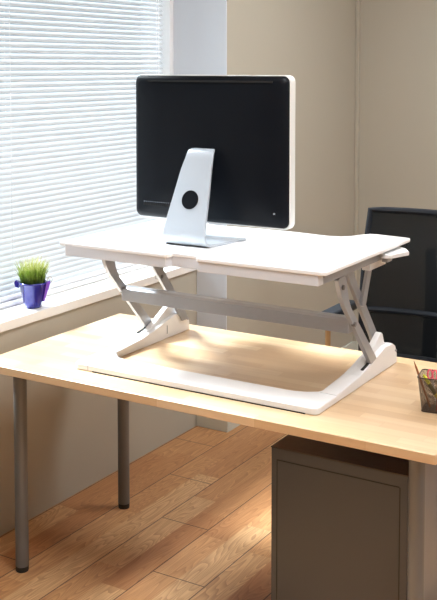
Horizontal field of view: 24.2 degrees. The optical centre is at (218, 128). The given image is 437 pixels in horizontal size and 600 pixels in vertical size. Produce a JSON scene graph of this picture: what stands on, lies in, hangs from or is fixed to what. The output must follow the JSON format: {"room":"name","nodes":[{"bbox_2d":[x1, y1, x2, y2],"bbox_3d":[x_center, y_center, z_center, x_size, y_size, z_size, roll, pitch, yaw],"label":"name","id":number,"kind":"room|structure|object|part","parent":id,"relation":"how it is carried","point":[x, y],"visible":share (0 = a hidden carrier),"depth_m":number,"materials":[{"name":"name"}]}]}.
{"room":"office","nodes":[
{"label":"office","id":0,"kind":"room"},
{"bbox_2d":[0,270,196,535],"bbox_3d":[-1.688,0.180,2.448,0.315,2.750,5.616,2,4,31],"label":"wall","id":1,"kind":"structure","parent":0,"point":[72,435],"depth_m":4.02,"materials":[{"name":"beige paint"}]},
{"bbox_2d":[0,0,173,308],"bbox_3d":[-1.044,-0.208,3.556,0.128,1.814,3.016,2,4,31],"label":"window","id":2,"kind":"structure","parent":1,"relation":"in","point":[167,19],"depth_m":4.78,"materials":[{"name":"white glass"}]},
{"bbox_2d":[0,0,162,302],"bbox_3d":[-1.019,-0.200,3.533,0.044,1.764,2.912,2,4,31],"label":"blind","id":3,"kind":"object","parent":2,"relation":"attached to","point":[35,223],"visible":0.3,"depth_m":4.20,"materials":[{"name":"white plastic"}]},
{"bbox_3d":[-0.804,-0.216,3.892,0.029,1.740,0.002,2,4,31],"label":"ladder cord","id":4,"kind":"part","parent":3,"relation":"part of","materials":[{"name":"white fabric"}]},
{"bbox_3d":[-1.020,0.672,3.588,0.029,0.018,2.912,2,4,31],"label":"rail","id":5,"kind":"part","parent":3,"relation":"part of","materials":[{"name":"white plastic"}]},
{"bbox_3d":[-0.297,-0.268,4.729,0.029,1.740,0.002,2,4,31],"label":"ladder cord","id":6,"kind":"part","parent":3,"relation":"part of","materials":[{"name":"white fabric"}]},
{"bbox_2d":[0,266,197,332],"bbox_3d":[-0.984,0.718,3.577,0.268,0.036,3.015,2,4,31],"label":"windowsill","id":7,"kind":"structure","parent":1,"relation":"attached to","point":[15,316],"depth_m":4.09,"materials":[{"name":"paint"}]},
{"bbox_2d":[14,256,52,308],"bbox_3d":[-0.709,0.579,3.889,0.149,0.202,0.144,2,4,31],"label":"potted grass","id":8,"kind":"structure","parent":7,"relation":"on","point":[34,288],"depth_m":3.86,"materials":[{"name":"blue ceramic"}]},
{"bbox_2d":[0,425,287,599],"bbox_3d":[0.761,1.608,2.040,5.300,0.050,7.300,2,4,31],"label":"floor","id":9,"kind":"structure","parent":0,"point":[196,524],"depth_m":3.73,"materials":[{"name":"brown wood"}]},
{"bbox_2d":[0,314,436,599],"bbox_3d":[0.077,1.138,3.318,1.562,0.730,0.773,2,4,31],"label":"office desk","id":10,"kind":"object","parent":9,"relation":"on","point":[384,415],"visible":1,"depth_m":3.23,"materials":[{"name":"brown wood"}]},
{"bbox_3d":[-0.664,1.135,3.436,0.090,0.685,0.090,2,4,31],"label":"leg","id":11,"kind":"part","parent":10,"relation":"part of","materials":[{"name":"grey paint"}]},
{"bbox_3d":[-0.366,1.104,3.928,0.090,0.685,0.090,2,4,31],"label":"leg","id":12,"kind":"part","parent":10,"relation":"part of","materials":[{"name":"grey paint"}]},
{"bbox_2d":[60,219,409,414],"bbox_3d":[0.065,0.565,3.323,1.020,0.412,0.668,2,4,31],"label":"standing desk converter","id":13,"kind":"object","parent":10,"relation":"on","point":[265,254],"visible":0.91,"depth_m":3.17,"materials":[{"name":"white laminate"}]},
{"bbox_3d":[-0.307,0.570,3.531,0.014,0.352,0.316,2,4,31],"label":"lift arm","id":14,"kind":"part","parent":13,"relation":"part of","materials":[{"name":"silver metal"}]},
{"bbox_3d":[-0.253,0.717,3.591,0.055,0.076,0.476,2,4,31],"label":"arm","id":15,"kind":"part","parent":13,"relation":"part of"},
{"bbox_3d":[-0.191,0.546,3.629,0.012,0.323,0.292,2,4,31],"label":"scissor arm","id":16,"kind":"part","parent":13,"relation":"part of","materials":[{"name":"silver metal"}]},
{"bbox_2d":[136,74,295,246],"bbox_3d":[-0.046,0.096,3.244,0.577,0.534,0.201,2,4,31],"label":"desktop computer","id":17,"kind":"object","parent":13,"relation":"on","point":[217,149],"visible":1,"depth_m":3.21,"materials":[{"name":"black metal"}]},
{"bbox_2d":[148,80,272,82],"bbox_3d":[-0.030,-0.151,3.244,0.464,0.006,0.014,2,4,31],"label":"vent","id":18,"kind":"object","parent":17,"relation":"attached to","point":[149,81],"depth_m":3.23,"materials":[{"name":"black plastic"}]},
{"bbox_3d":[0.421,0.401,3.082,0.044,0.033,0.563,2,4,31],"label":"rail","id":19,"kind":"part","parent":13,"relation":"part of","materials":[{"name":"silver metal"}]},
{"bbox_3d":[0.422,0.598,3.091,0.014,0.352,0.316,2,4,31],"label":"lift arm","id":20,"kind":"part","parent":13,"relation":"part of","materials":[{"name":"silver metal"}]},
{"bbox_3d":[0.442,0.743,3.172,0.055,0.076,0.476,2,4,31],"label":"arm","id":21,"kind":"part","parent":13,"relation":"part of"},
{"bbox_3d":[0.456,0.570,3.239,0.012,0.323,0.292,2,4,31],"label":"scissor arm","id":22,"kind":"part","parent":13,"relation":"part of","materials":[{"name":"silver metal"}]},
{"bbox_3d":[0.567,0.391,3.223,0.068,0.012,0.169,2,4,31],"label":"release lever","id":23,"kind":"part","parent":13,"relation":"part of","materials":[{"name":"white plastic"}]},
{"bbox_3d":[0.526,1.180,2.717,0.090,0.685,0.090,2,4,31],"label":"leg","id":24,"kind":"part","parent":10,"relation":"part of","materials":[{"name":"grey paint"}]},
{"bbox_2d":[417,369,436,413],"bbox_3d":[0.615,0.747,2.897,0.092,0.101,0.092,1,4,21],"label":"pen cup","id":25,"kind":"object","parent":10,"relation":"on","point":[432,408],"visible":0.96,"depth_m":2.87,"materials":[{"name":"grey metal"}]},
{"bbox_2d":[414,362,429,405],"bbox_3d":[0.581,0.727,2.909,0.052,0.130,0.007,1,4,21],"label":"pencil","id":26,"kind":"object","parent":25,"relation":"in","point":[416,368],"visible":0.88,"depth_m":2.91,"materials":[{"name":"brown paint"}]},
{"bbox_2d":[423,374,436,397],"bbox_3d":[0.610,0.744,2.888,0.065,0.098,0.012,1,4,12],"label":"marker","id":27,"kind":"object","parent":25,"relation":"in","point":[424,376],"visible":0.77,"depth_m":2.88,"materials":[{"name":"yellow plastic"}]},
{"bbox_2d":[427,369,436,402],"bbox_3d":[0.611,0.738,2.919,0.032,0.104,0.011,2,4,31],"label":"scissors","id":28,"kind":"object","parent":25,"relation":"in","point":[432,372],"visible":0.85,"depth_m":2.92,"materials":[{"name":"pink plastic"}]},
{"bbox_2d":[271,434,436,599],"bbox_3d":[0.477,1.220,3.149,0.426,0.587,0.545,2,4,31],"label":"base cabinet","id":29,"kind":"object","parent":9,"relation":"on","point":[339,514],"visible":0.61,"depth_m":2.92,"materials":[{"name":"grey paint"}]},
{"bbox_3d":[0.471,0.929,3.121,0.425,0.003,0.521,2,4,31],"label":"panel","id":30,"kind":"part","parent":29,"relation":"part of","materials":[{"name":"grey metal"}]},
{"bbox_3d":[0.649,1.213,3.023,0.002,0.546,0.483,2,4,31],"label":"panel","id":31,"kind":"part","parent":29,"relation":"part of","materials":[{"name":"grey metal"}]},
{"bbox_2d":[322,207,436,362],"bbox_3d":[0.740,0.900,4.003,0.734,1.118,0.608,2,4,31],"label":"office chair","id":32,"kind":"object","parent":9,"relation":"on","point":[427,328],"visible":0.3,"depth_m":4.20,"materials":[{"name":"black fabric"}]},
{"bbox_3d":[0.483,0.899,4.143,0.111,0.246,0.024,2,4,31],"label":"arm post","id":33,"kind":"part","parent":32,"relation":"part of","materials":[{"name":"orange wood"}]},
{"bbox_3d":[0.493,0.756,4.233,0.064,0.033,0.333,2,4,31],"label":"armrest","id":34,"kind":"part","parent":32,"relation":"part of","materials":[{"name":"black plastic"}]},
{"bbox_3d":[0.843,0.646,4.160,0.560,0.630,0.117,2,4,31],"label":"frame","id":35,"kind":"part","parent":32,"relation":"part of","materials":[{"name":"black plastic"}]},
{"bbox_2d":[227,0,355,347],"bbox_3d":[0.244,-0.009,5.481,0.477,2.750,1.584,2,4,31],"label":"wall","id":36,"kind":"structure","parent":0,"point":[312,42],"depth_m":5.42,"materials":[{"name":"beige paint"}]},
{"bbox_2d":[141,0,226,225],"bbox_3d":[-0.167,-0.359,4.777,0.477,1.964,0.006,2,4,31],"label":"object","id":37,"kind":"structure","parent":36,"relation":"attached to","point":[199,26],"depth_m":4.72,"materials":[{"name":"paint"}]},
{"bbox_2d":[197,270,226,329],"bbox_3d":[-0.032,0.973,4.779,0.161,0.696,0.006,2,4,31],"label":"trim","id":38,"kind":"structure","parent":36,"relation":"attached to","point":[208,284],"depth_m":4.76,"materials":[{"name":"paint"}]},
{"bbox_2d":[196,341,355,432],"bbox_3d":[0.356,1.326,5.431,0.173,0.090,1.496,2,4,31],"label":"baseboard","id":39,"kind":"structure","parent":36,"relation":"attached to","point":[201,421],"depth_m":4.80,"materials":[{"name":"paint"}]},
{"bbox_2d":[353,0,360,340],"bbox_3d":[0.806,-0.082,5.926,0.020,2.660,0.035,2,4,31],"label":"trim","id":40,"kind":"structure","parent":36,"relation":"attached to","point":[358,2],"depth_m":5.92,"materials":[{"name":"beige paint"}]},
{"bbox_2d":[358,0,436,347],"bbox_3d":[2.836,0.034,4.782,4.683,2.750,0.100,2,4,31],"label":"wall","id":41,"kind":"structure","parent":0,"point":[398,162],"depth_m":5.81,"materials":[{"name":"beige paint"}]}
]}

